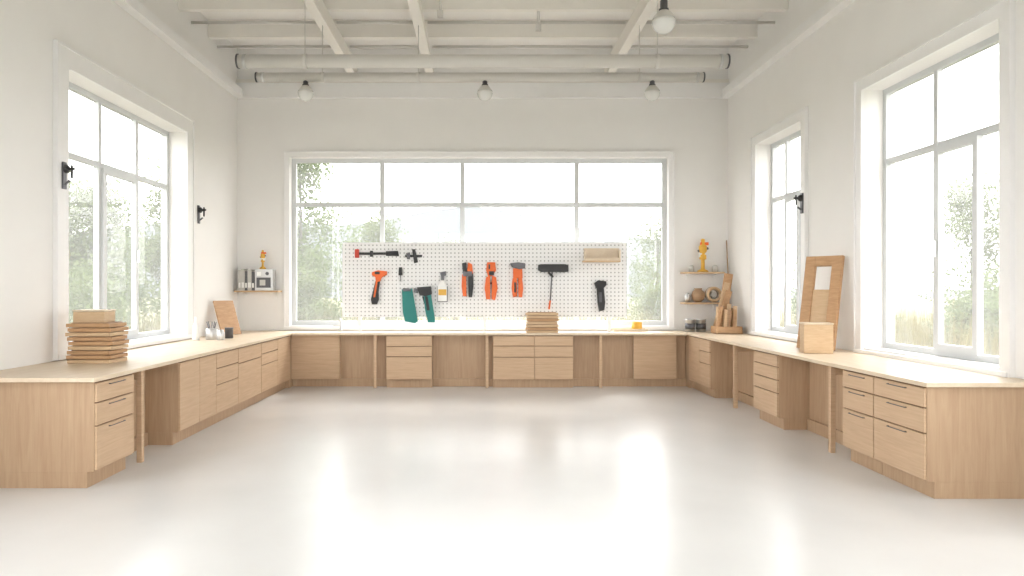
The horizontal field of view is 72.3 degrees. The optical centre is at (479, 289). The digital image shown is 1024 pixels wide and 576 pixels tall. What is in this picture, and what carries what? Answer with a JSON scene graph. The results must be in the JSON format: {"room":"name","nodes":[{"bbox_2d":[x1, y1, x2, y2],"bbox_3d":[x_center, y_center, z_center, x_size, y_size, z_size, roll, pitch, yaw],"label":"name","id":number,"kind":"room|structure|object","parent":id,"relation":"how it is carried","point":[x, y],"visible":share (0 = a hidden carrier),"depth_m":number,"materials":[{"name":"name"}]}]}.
{"room":"workshop","nodes":[
{"label":"workshop","id":0,"kind":"room"},
{"bbox_2d":[0,0,236,369],"bbox_3d":[-4.550,-1.340,4.800,0.360,6.000,15.600,0,0,0],"label":"wall","id":1,"kind":"structure","parent":0,"point":[102,31],"depth_m":8.06,"materials":[{"name":"paint"}]},
{"bbox_2d":[53,39,194,359],"bbox_3d":[-4.492,-0.922,8.880,0.375,3.285,3.440,0,0,0],"label":"window","id":2,"kind":"structure","parent":1,"relation":"in","point":[66,58],"depth_m":8.53,"materials":[{"name":"paint"}]},
{"bbox_2d":[62,162,74,188],"bbox_3d":[-4.274,-1.190,7.280,0.120,0.280,0.090,0,0,0],"label":"wall lamp","id":3,"kind":"object","parent":2,"relation":"attached to","point":[66,168],"visible":1,"depth_m":7.27,"materials":[{"name":"grey metal"}]},
{"bbox_2d":[112,0,242,96],"bbox_3d":[-4.299,-3.510,4.745,0.138,0.140,15.470,0,0,0],"label":"trim","id":4,"kind":"structure","parent":1,"relation":"attached to","point":[134,8],"depth_m":9.85,"materials":[{"name":"paint"}]},
{"bbox_2d":[197,205,205,223],"bbox_3d":[-4.308,-1.170,10.850,0.120,0.280,0.090,0,0,0],"label":"wall lamp","id":5,"kind":"object","parent":1,"relation":"attached to","point":[199,209],"visible":1,"depth_m":10.83,"materials":[{"name":"grey metal"}]},
{"bbox_2d":[237,49,727,330],"bbox_3d":[0.045,-1.340,12.780,9.550,6.000,0.360,0,0,0],"label":"wall","id":6,"kind":"structure","parent":0,"point":[696,130],"depth_m":12.60,"materials":[{"name":"paint"}]},
{"bbox_2d":[234,291,281,297],"bbox_3d":[-3.945,0.080,12.459,0.770,0.140,0.277,0,0,0],"label":"wall shelf","id":7,"kind":"object","parent":6,"relation":"attached to","point":[275,292],"visible":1,"depth_m":12.32,"materials":[{"name":"brown wood"}]},
{"bbox_2d":[238,269,254,289],"bbox_3d":[-4.127,-0.182,12.459,0.287,0.380,0.203,0,0,0],"label":"books","id":8,"kind":"object","parent":7,"relation":"on","point":[246,278],"visible":0.95,"depth_m":12.36,"materials":[{"name":"white paper"}]},
{"bbox_2d":[255,269,275,289],"bbox_3d":[-3.815,-0.181,12.435,0.310,0.378,0.230,0,0,0],"label":"radio","id":9,"kind":"object","parent":7,"relation":"on","point":[265,279],"visible":1,"depth_m":12.34,"materials":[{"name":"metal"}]},
{"bbox_2d":[260,250,265,268],"bbox_3d":[-3.858,-0.542,12.440,0.112,0.340,0.110,0,0,0],"label":"figurine","id":10,"kind":"object","parent":9,"relation":"on","point":[262,255],"visible":0.95,"depth_m":12.41,"materials":[{"name":"plastic"}]},
{"bbox_2d":[284,151,674,329],"bbox_3d":[-0.015,-0.892,12.662,7.010,3.205,0.255,0,0,0],"label":"window","id":11,"kind":"structure","parent":6,"relation":"in","point":[382,324],"depth_m":12.72,"materials":[{"name":"paint"}]},
{"bbox_2d":[236,79,728,98],"bbox_3d":[0.045,-3.609,12.544,8.826,0.338,0.108,0,0,0],"label":"trim","id":12,"kind":"structure","parent":6,"relation":"attached to","point":[710,88],"depth_m":12.49,"materials":[{"name":"paint"}]},
{"bbox_2d":[680,302,718,309],"bbox_3d":[3.955,0.290,12.459,0.710,0.140,0.277,0,0,0],"label":"wall shelf","id":13,"kind":"object","parent":6,"relation":"attached to","point":[686,303],"visible":0.93,"depth_m":12.32,"materials":[{"name":"brown wood"}]},
{"bbox_2d":[685,293,689,301],"bbox_3d":[3.690,0.133,12.450,0.100,0.170,0.100,0,0,0],"label":"jar","id":14,"kind":"object","parent":13,"relation":"on","point":[687,296],"visible":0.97,"depth_m":12.41,"materials":[{"name":"ceramic"}]},
{"bbox_2d":[691,288,704,301],"bbox_3d":[3.880,0.093,12.450,0.240,0.250,0.240,0,0,0],"label":"pot","id":15,"kind":"object","parent":13,"relation":"on","point":[698,295],"visible":0.96,"depth_m":12.37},
{"bbox_2d":[705,287,720,301],"bbox_3d":[4.140,0.078,12.432,0.276,0.276,0.157,0,0,0],"label":"roll","id":16,"kind":"object","parent":13,"relation":"on","point":[708,294],"visible":0.98,"depth_m":12.36,"materials":[{"name":"brown wood"}]},
{"bbox_2d":[680,272,724,279],"bbox_3d":[3.955,-0.250,12.459,0.710,0.140,0.277,0,0,0],"label":"wall shelf","id":17,"kind":"object","parent":6,"relation":"attached to","point":[686,273],"visible":0.98,"depth_m":12.32,"materials":[{"name":"brown wood"}]},
{"bbox_2d":[689,265,693,271],"bbox_3d":[3.760,-0.382,12.450,0.090,0.120,0.090,0,0,0],"label":"jar","id":18,"kind":"object","parent":17,"relation":"on","point":[691,267],"visible":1,"depth_m":12.41,"materials":[{"name":"glass"}]},
{"bbox_2d":[697,239,708,271],"bbox_3d":[3.963,-0.620,12.440,0.196,0.595,0.192,0,0,0],"label":"figurine","id":19,"kind":"object","parent":17,"relation":"on","point":[703,248],"visible":1,"depth_m":12.40,"materials":[{"name":"plastic"}]},
{"bbox_2d":[712,265,717,271],"bbox_3d":[4.180,-0.382,12.450,0.100,0.120,0.100,0,0,0],"label":"jar","id":20,"kind":"object","parent":17,"relation":"on","point":[714,267],"visible":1,"depth_m":12.41,"materials":[{"name":"glass"}]},
{"bbox_2d":[178,0,787,48],"bbox_3d":[0.045,-4.199,4.570,8.824,0.278,13.540,0,0,0],"label":"ceiling","id":21,"kind":"structure","parent":0,"point":[215,31],"depth_m":11.24,"materials":[{"name":"white paint"}]},
{"bbox_2d":[254,25,705,81],"bbox_3d":[0.000,-3.377,10.000,6.420,0.816,0.143,0,0,0],"label":"rail","id":22,"kind":"object","parent":21,"relation":"hanging from","point":[322,76],"visible":1,"depth_m":9.95,"materials":[{"name":"metal"}]},
{"bbox_2d":[298,80,313,100],"bbox_3d":[-2.490,-2.869,10.000,0.224,0.342,0.224,0,0,0],"label":"pendant lamp","id":23,"kind":"object","parent":22,"relation":"hanging from","point":[305,93],"visible":1,"depth_m":9.93,"materials":[{"name":"white glass"}]},
{"bbox_2d":[477,80,492,100],"bbox_3d":[0.070,-2.869,10.000,0.224,0.342,0.224,0,0,0],"label":"pendant lamp","id":24,"kind":"object","parent":22,"relation":"hanging from","point":[484,93],"visible":1,"depth_m":9.93,"materials":[{"name":"white glass"}]},
{"bbox_2d":[644,80,659,100],"bbox_3d":[2.460,-2.869,10.000,0.224,0.342,0.224,0,0,0],"label":"pendant lamp","id":25,"kind":"object","parent":22,"relation":"hanging from","point":[652,92],"visible":1,"depth_m":9.93,"materials":[{"name":"white glass"}]},
{"bbox_2d":[302,0,659,71],"bbox_3d":[0.015,-3.917,4.803,4.670,0.275,15.585,0,0,0],"label":"ceiling beams","id":26,"kind":"structure","parent":21,"relation":"attached to","point":[644,9],"depth_m":10.24,"materials":[{"name":"white metal"}]},
{"bbox_2d":[235,0,730,68],"bbox_3d":[0.035,-3.316,9.000,6.330,0.938,0.187,0,0,0],"label":"ceiling pipe","id":27,"kind":"object","parent":21,"relation":"hanging from","point":[305,61],"visible":0.99,"depth_m":8.93,"materials":[{"name":"metal"}]},
{"bbox_2d":[191,0,774,47],"bbox_3d":[0.045,-4.055,10.641,8.790,0.550,1.961,0,0,0],"label":"ceiling beams","id":28,"kind":"structure","parent":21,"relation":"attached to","point":[538,23],"depth_m":10.54,"materials":[{"name":"white metal"}]},
{"bbox_2d":[652,0,675,34],"bbox_3d":[1.970,-3.537,7.500,0.251,1.585,0.251,0,0,0],"label":"pendant lamp","id":29,"kind":"object","parent":21,"relation":"hanging from","point":[663,22],"visible":1,"depth_m":7.43,"materials":[{"name":"white glass"}]},
{"bbox_2d":[0,386,1023,575],"bbox_3d":[0.045,1.720,4.800,9.550,0.120,16.320,0,0,0],"label":"floor","id":30,"kind":"structure","parent":0,"point":[299,480],"depth_m":5.39,"materials":[{"name":"white concrete"}]},
{"bbox_2d":[0,331,298,487],"bbox_3d":[-3.777,1.195,9.197,1.175,0.930,6.795,0,0,0],"label":"wooden workbench","id":31,"kind":"object","parent":30,"relation":"on","point":[63,425],"visible":0.95,"depth_m":6.36,"materials":[{"name":"brown wood"}]},
{"bbox_2d":[65,309,128,363],"bbox_3d":[-3.875,0.464,7.099,0.471,0.531,0.375,0,0,0],"label":"boards","id":32,"kind":"object","parent":31,"relation":"on","point":[97,338],"visible":1,"depth_m":6.95,"materials":[{"name":"brown wood"}]},
{"bbox_2d":[192,317,199,339],"bbox_3d":[-4.120,0.559,10.150,0.100,0.340,0.100,0,0,0],"label":"glue bottle","id":33,"kind":"object","parent":31,"relation":"on","point":[195,328],"visible":1,"depth_m":10.11,"materials":[{"name":"white plastic"}]},
{"bbox_2d":[205,321,217,339],"bbox_3d":[-3.970,0.598,10.350,0.176,0.262,0.176,0,0,0],"label":"tin","id":34,"kind":"object","parent":31,"relation":"on","point":[210,333],"visible":0.96,"depth_m":10.29,"materials":[{"name":"metal"}]},
{"bbox_2d":[217,330,224,339],"bbox_3d":[-3.780,0.654,10.200,0.110,0.150,0.110,0,0,0],"label":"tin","id":35,"kind":"object","parent":31,"relation":"on","point":[220,333],"visible":1,"depth_m":10.15,"materials":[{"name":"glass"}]},
{"bbox_2d":[213,300,240,334],"bbox_3d":[-4.118,0.449,11.402,0.220,0.551,0.400,0,0,28],"label":"plywood sheet","id":36,"kind":"object","parent":31,"relation":"on","point":[226,315],"visible":0.76,"depth_m":11.40,"materials":[{"name":"brown wood"}]},
{"bbox_2d":[225,327,233,337],"bbox_3d":[-3.800,0.649,10.600,0.130,0.160,0.130,0,0,0],"label":"paint pot","id":37,"kind":"object","parent":31,"relation":"on","point":[228,330],"visible":0.98,"depth_m":10.55,"materials":[{"name":"grey metal"}]},
{"bbox_2d":[291,331,687,387],"bbox_3d":[0.160,1.195,12.207,6.770,0.930,0.775,0,0,0],"label":"wooden workbench","id":38,"kind":"object","parent":30,"relation":"on","point":[318,358],"visible":1,"depth_m":11.98,"materials":[{"name":"brown wood"}]},
{"bbox_2d":[333,317,347,330],"bbox_3d":[-2.470,0.602,12.308,0.260,0.255,0.264,0,0,0],"label":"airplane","id":39,"kind":"object","parent":38,"relation":"on","point":[340,319],"visible":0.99,"depth_m":12.39,"materials":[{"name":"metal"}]},
{"bbox_2d":[342,242,626,331],"bbox_3d":[0.080,-0.051,12.230,4.960,1.559,0.060,0,0,0],"label":"pegboard","id":40,"kind":"object","parent":38,"relation":"on","point":[574,291],"visible":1,"depth_m":12.20,"materials":[{"name":"paint"}]},
{"bbox_2d":[355,249,398,257],"bbox_3d":[-1.792,-0.634,12.173,0.764,0.148,0.050,0,0,0],"label":"clamp","id":41,"kind":"object","parent":40,"relation":"attached to","point":[357,253],"visible":1,"depth_m":12.15,"materials":[{"name":"black plastic"}]},
{"bbox_2d":[371,270,386,303],"bbox_3d":[-1.756,-0.047,12.171,0.278,0.592,0.055,0,0,0],"label":"saw","id":42,"kind":"object","parent":40,"relation":"attached to","point":[378,274],"visible":1,"depth_m":12.15,"materials":[{"name":"orange plastic"}]},
{"bbox_2d":[399,267,402,280],"bbox_3d":[-1.382,-0.273,12.178,0.069,0.244,0.040,0,0,0],"label":"screwdriver","id":43,"kind":"object","parent":40,"relation":"attached to","point":[400,268],"visible":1,"depth_m":12.16,"materials":[{"name":"black plastic"}]},
{"bbox_2d":[402,288,417,322],"bbox_3d":[-1.217,0.274,12.163,0.277,0.608,0.070,0,0,0],"label":"sheath","id":44,"kind":"object","parent":40,"relation":"hanging from","point":[409,309],"visible":1,"depth_m":12.14,"materials":[{"name":"teal plastic"}]},
{"bbox_2d":[405,249,421,262],"bbox_3d":[-1.156,-0.587,12.183,0.296,0.242,0.030,0,0,0],"label":"square","id":45,"kind":"object","parent":40,"relation":"attached to","point":[407,255],"visible":1,"depth_m":12.17,"materials":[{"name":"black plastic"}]},
{"bbox_2d":[414,286,434,321],"bbox_3d":[-0.965,0.249,12.148,0.365,0.626,0.100,0,0,0],"label":"cordless drill","id":46,"kind":"object","parent":40,"relation":"attached to","point":[425,292],"visible":1,"depth_m":12.11,"materials":[{"name":"teal plastic"}]},
{"bbox_2d":[437,271,447,301],"bbox_3d":[-0.650,-0.059,12.150,0.174,0.531,0.095,0,0,0],"label":"spray bottle","id":47,"kind":"object","parent":40,"relation":"attached to","point":[442,289],"visible":1,"depth_m":12.11,"materials":[{"name":"white plastic"}]},
{"bbox_2d":[462,262,473,296],"bbox_3d":[-0.216,-0.177,12.171,0.209,0.608,0.055,0,0,0],"label":"pliers","id":48,"kind":"object","parent":40,"relation":"hanging from","point":[468,271],"visible":1,"depth_m":12.15,"materials":[{"name":"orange plastic"}]},
{"bbox_2d":[485,262,497,299],"bbox_3d":[0.193,-0.152,12.168,0.226,0.660,0.060,0,0,0],"label":"pliers","id":49,"kind":"object","parent":40,"relation":"attached to","point":[491,267],"visible":1,"depth_m":12.15,"materials":[{"name":"orange plastic"}]},
{"bbox_2d":[510,262,524,296],"bbox_3d":[0.655,-0.177,12.163,0.259,0.609,0.070,0,0,0],"label":"hammer","id":50,"kind":"object","parent":40,"relation":"attached to","point":[517,267],"visible":1,"depth_m":12.15,"materials":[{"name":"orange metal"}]},
{"bbox_2d":[538,264,568,308],"bbox_3d":[1.271,-0.055,12.153,0.522,0.784,0.090,0,0,0],"label":"mallet","id":51,"kind":"object","parent":40,"relation":"attached to","point":[548,268],"visible":1,"depth_m":12.11,"materials":[{"name":"black plastic"}]},
{"bbox_2d":[594,280,605,310],"bbox_3d":[2.090,0.101,12.171,0.207,0.538,0.055,0,0,0],"label":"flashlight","id":52,"kind":"object","parent":40,"relation":"attached to","point":[599,285],"visible":1,"depth_m":12.15,"materials":[{"name":"black plastic"}]},
{"bbox_2d":[582,248,620,261],"bbox_3d":[2.098,-0.604,12.119,0.644,0.244,0.158,0,0,0],"label":"shelf","id":53,"kind":"object","parent":40,"relation":"attached to","point":[590,254],"visible":1,"depth_m":12.18,"materials":[{"name":"brown wood"}]},
{"bbox_2d":[525,312,558,332],"bbox_3d":[1.061,0.554,11.984,0.560,0.350,0.228,0,0,0],"label":"boards","id":54,"kind":"object","parent":38,"relation":"on","point":[536,322],"visible":1,"depth_m":11.89,"materials":[{"name":"brown wood"}]},
{"bbox_2d":[611,328,647,330],"bbox_3d":[2.650,0.707,12.410,0.600,0.044,0.220,0,0,0],"label":"wooden tray","id":55,"kind":"object","parent":38,"relation":"on","point":[612,329],"visible":1,"depth_m":12.30,"materials":[{"name":"brown wood"}]},
{"bbox_2d":[632,322,641,328],"bbox_3d":[2.780,0.639,12.400,0.180,0.140,0.180,0,0,0],"label":"mug","id":56,"kind":"object","parent":55,"relation":"on","point":[635,325],"visible":0.92,"depth_m":12.32,"materials":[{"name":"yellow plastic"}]},
{"bbox_2d":[679,331,1023,498],"bbox_3d":[3.982,1.195,9.047,0.945,0.930,7.095,0,0,0],"label":"wooden workbench","id":57,"kind":"object","parent":30,"relation":"on","point":[938,432],"visible":0.98,"depth_m":6.17,"materials":[{"name":"brown wood"}]},
{"bbox_2d":[685,319,694,331],"bbox_3d":[3.660,0.617,12.200,0.180,0.225,0.180,0,0,0],"label":"tin","id":58,"kind":"object","parent":57,"relation":"on","point":[689,323],"visible":1,"depth_m":12.13,"materials":[{"name":"metal"}]},
{"bbox_2d":[696,319,705,331],"bbox_3d":[3.850,0.617,12.200,0.180,0.225,0.180,0,0,0],"label":"tin","id":59,"kind":"object","parent":57,"relation":"on","point":[700,323],"visible":1,"depth_m":12.13,"materials":[{"name":"metal"}]},
{"bbox_2d":[713,282,729,325],"bbox_3d":[4.151,0.289,12.061,0.306,0.853,0.022,0,0,0],"label":"board","id":60,"kind":"object","parent":57,"relation":"on","point":[726,285],"visible":0.49,"depth_m":12.05,"materials":[{"name":"brown wood"}]},
{"bbox_2d":[711,304,742,333],"bbox_3d":[4.145,0.482,11.770,0.430,0.495,0.300,0,0,0],"label":"wood block","id":61,"kind":"object","parent":57,"relation":"on","point":[726,320],"visible":1,"depth_m":11.70,"materials":[{"name":"brown wood"}]},
{"bbox_2d":[722,290,731,309],"bbox_3d":[4.176,0.358,12.011,0.296,0.722,0.022,0,0,0],"label":"board","id":62,"kind":"object","parent":57,"relation":"on","point":[727,295],"visible":0.44,"depth_m":12.00,"materials":[{"name":"brown wood"}]},
{"bbox_2d":[721,273,732,293],"bbox_3d":[4.235,0.211,12.131,0.297,1.010,0.022,0,0,0],"label":"board","id":63,"kind":"object","parent":57,"relation":"on","point":[727,278],"visible":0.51,"depth_m":12.12,"materials":[{"name":"brown wood"}]},
{"bbox_2d":[726,240,729,303],"bbox_3d":[4.410,-0.082,12.425,0.022,1.619,0.272,0,0,5],"label":"wooden dowel","id":64,"kind":"object","parent":57,"relation":"on","point":[726,240],"visible":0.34,"depth_m":12.50,"materials":[{"name":"brown wood"}]},
{"bbox_2d":[799,322,833,353],"bbox_3d":[3.900,0.553,8.120,0.320,0.350,0.250,0,0,14],"label":"wooden box","id":65,"kind":"object","parent":57,"relation":"on","point":[815,337],"visible":1,"depth_m":8.01,"materials":[{"name":"brown wood"}]},
{"bbox_2d":[796,255,844,350],"bbox_3d":[4.173,0.153,8.582,0.278,1.146,0.460,0,0,-36],"label":"wooden frame","id":66,"kind":"object","parent":57,"relation":"on","point":[816,305],"visible":0.59,"depth_m":8.57,"materials":[{"name":"brown wood"}]},
{"bbox_2d":[728,0,1023,378],"bbox_3d":[4.640,-1.340,4.800,0.360,6.000,15.600,0,0,0],"label":"wall","id":67,"kind":"structure","parent":0,"point":[819,73],"depth_m":8.66,"materials":[{"name":"paint"}]},
{"bbox_2d":[750,106,807,341],"bbox_3d":[4.572,-0.887,10.460,0.355,3.215,1.900,0,0,0],"label":"window","id":68,"kind":"structure","parent":67,"relation":"in","point":[789,332],"depth_m":10.69,"materials":[{"name":"paint"}]},
{"bbox_2d":[793,193,803,213],"bbox_3d":[4.364,-1.190,9.600,0.120,0.280,0.090,0,0,0],"label":"wall lamp","id":69,"kind":"object","parent":68,"relation":"attached to","point":[800,197],"visible":1,"depth_m":9.59,"materials":[{"name":"grey metal"}]},
{"bbox_2d":[722,0,854,96],"bbox_3d":[4.389,-3.510,4.745,0.138,0.140,15.470,0,0,0],"label":"trim","id":70,"kind":"structure","parent":67,"relation":"attached to","point":[831,8],"depth_m":9.85,"materials":[{"name":"paint"}]},
{"bbox_2d":[853,0,1014,377],"bbox_3d":[4.572,-0.863,7.050,0.355,3.205,2.440,0,0,0],"label":"window","id":71,"kind":"structure","parent":67,"relation":"in","point":[966,358],"depth_m":6.95,"materials":[{"name":"paint"}]},
{"label":"outside","id":72,"kind":"structure","parent":0,"visible":0},
{"bbox_2d":[69,298,998,355],"bbox_3d":[0.000,2.070,100.000,440.000,0.180,320.000,0,0,0],"label":"ground","id":73,"kind":"structure","parent":72,"point":[907,302],"depth_m":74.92,"materials":[{"name":"green plant"}]},
{"bbox_2d":[69,273,139,336],"bbox_3d":[-7.482,0.813,13.472,2.136,2.328,2.111,0,0,39],"label":"shrub","id":74,"kind":"object","parent":73,"relation":"on","point":[86,293],"visible":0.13,"depth_m":13.38,"materials":[{"name":"green plant"}]},
{"bbox_2d":[69,251,145,329],"bbox_3d":[-8.404,0.566,15.116,2.169,2.837,2.062,0,0,21],"label":"shrub","id":75,"kind":"object","parent":73,"relation":"on","point":[90,268],"visible":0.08,"depth_m":15.14,"materials":[{"name":"green plant"}]},
{"bbox_2d":[69,168,155,329],"bbox_3d":[-9.632,-0.592,17.324,2.846,5.105,3.389,0,0,-29],"label":"tree","id":76,"kind":"object","parent":73,"relation":"on","point":[85,200],"visible":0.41,"depth_m":16.93,"materials":[{"name":"green plant"}]},
{"bbox_2d":[108,148,160,324],"bbox_3d":[-9.614,-1.193,21.650,3.572,6.307,3.980,0,0,-6],"label":"tree","id":77,"kind":"object","parent":73,"relation":"on","point":[156,245],"visible":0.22,"depth_m":21.25,"materials":[{"name":"green plant"}]},
{"bbox_2d":[297,263,344,320],"bbox_3d":[-4.004,0.671,16.548,2.018,2.619,1.569,0,0,45],"label":"shrub","id":78,"kind":"object","parent":73,"relation":"on","point":[322,313],"visible":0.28,"depth_m":16.38,"materials":[{"name":"green plant"}]},
{"bbox_2d":[297,164,362,320],"bbox_3d":[-4.898,-1.354,19.446,3.165,6.628,4.149,0,0,35],"label":"tree","id":79,"kind":"object","parent":73,"relation":"on","point":[303,172],"visible":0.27,"depth_m":19.46,"materials":[{"name":"green plant"}]},
{"bbox_2d":[335,201,412,320],"bbox_3d":[-3.552,-0.551,23.858,2.596,5.021,3.334,0,0,24],"label":"tree","id":80,"kind":"object","parent":73,"relation":"on","point":[371,235],"visible":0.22,"depth_m":23.75,"materials":[{"name":"green plant"}]},
{"bbox_2d":[438,232,472,320],"bbox_3d":[-1.141,-0.428,34.014,3.128,4.776,2.438,0,0,0],"label":"tree","id":81,"kind":"object","parent":73,"relation":"on","point":[454,318],"visible":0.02,"depth_m":33.97,"materials":[{"name":"green plant"}]},
{"bbox_2d":[69,207,983,297],"bbox_3d":[10.000,-10.170,210.000,320.000,24.660,60.000,0,0,0],"label":"hill","id":82,"kind":"structure","parent":73,"relation":"on","point":[481,224],"depth_m":188.16,"materials":[{"name":"white"}]},
{"bbox_2d":[606,207,660,320],"bbox_3d":[7.317,-0.893,29.741,3.740,5.707,4.720,0,0,-20],"label":"tree","id":83,"kind":"object","parent":73,"relation":"on","point":[657,235],"visible":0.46,"depth_m":29.75,"materials":[{"name":"green plant"}]},
{"bbox_2d":[629,279,660,320],"bbox_3d":[4.799,0.814,19.087,2.253,2.333,2.029,0,0,4],"label":"shrub","id":84,"kind":"object","parent":73,"relation":"on","point":[653,300],"visible":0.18,"depth_m":18.82,"materials":[{"name":"green plant"}]},
{"bbox_2d":[791,257,795,323],"bbox_3d":[12.158,-0.740,24.057,3.279,5.400,3.308,0,0,22],"label":"tree","id":85,"kind":"object","parent":73,"relation":"on","point":[793,302],"visible":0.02,"depth_m":24.41,"materials":[{"name":"green plant"}]},
{"bbox_2d":[895,314,910,339],"bbox_3d":[8.875,0.817,16.498,2.175,2.302,2.199,0,0,-17],"label":"shrub","id":86,"kind":"object","parent":73,"relation":"on","point":[900,314],"visible":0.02,"depth_m":16.00,"materials":[{"name":"green plant"}]},
{"bbox_2d":[917,160,998,317],"bbox_3d":[15.435,-1.060,21.703,3.948,6.041,2.891,0,0,-32],"label":"tree","id":87,"kind":"object","parent":73,"relation":"on","point":[960,199],"visible":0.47,"depth_m":21.68,"materials":[{"name":"green plant"}]},
{"bbox_2d":[922,284,998,355],"bbox_3d":[9.212,0.936,12.883,2.252,2.078,2.323,0,0,0],"label":"shrub","id":88,"kind":"object","parent":73,"relation":"on","point":[991,306],"visible":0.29,"depth_m":12.68,"materials":[{"name":"green plant"}]},
{"bbox_2d":[954,264,998,318],"bbox_3d":[10.907,0.684,14.539,2.455,2.596,2.221,0,0,7],"label":"shrub","id":89,"kind":"object","parent":73,"relation":"on","point":[987,273],"visible":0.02,"depth_m":14.60,"materials":[{"name":"green plant"}]}
]}

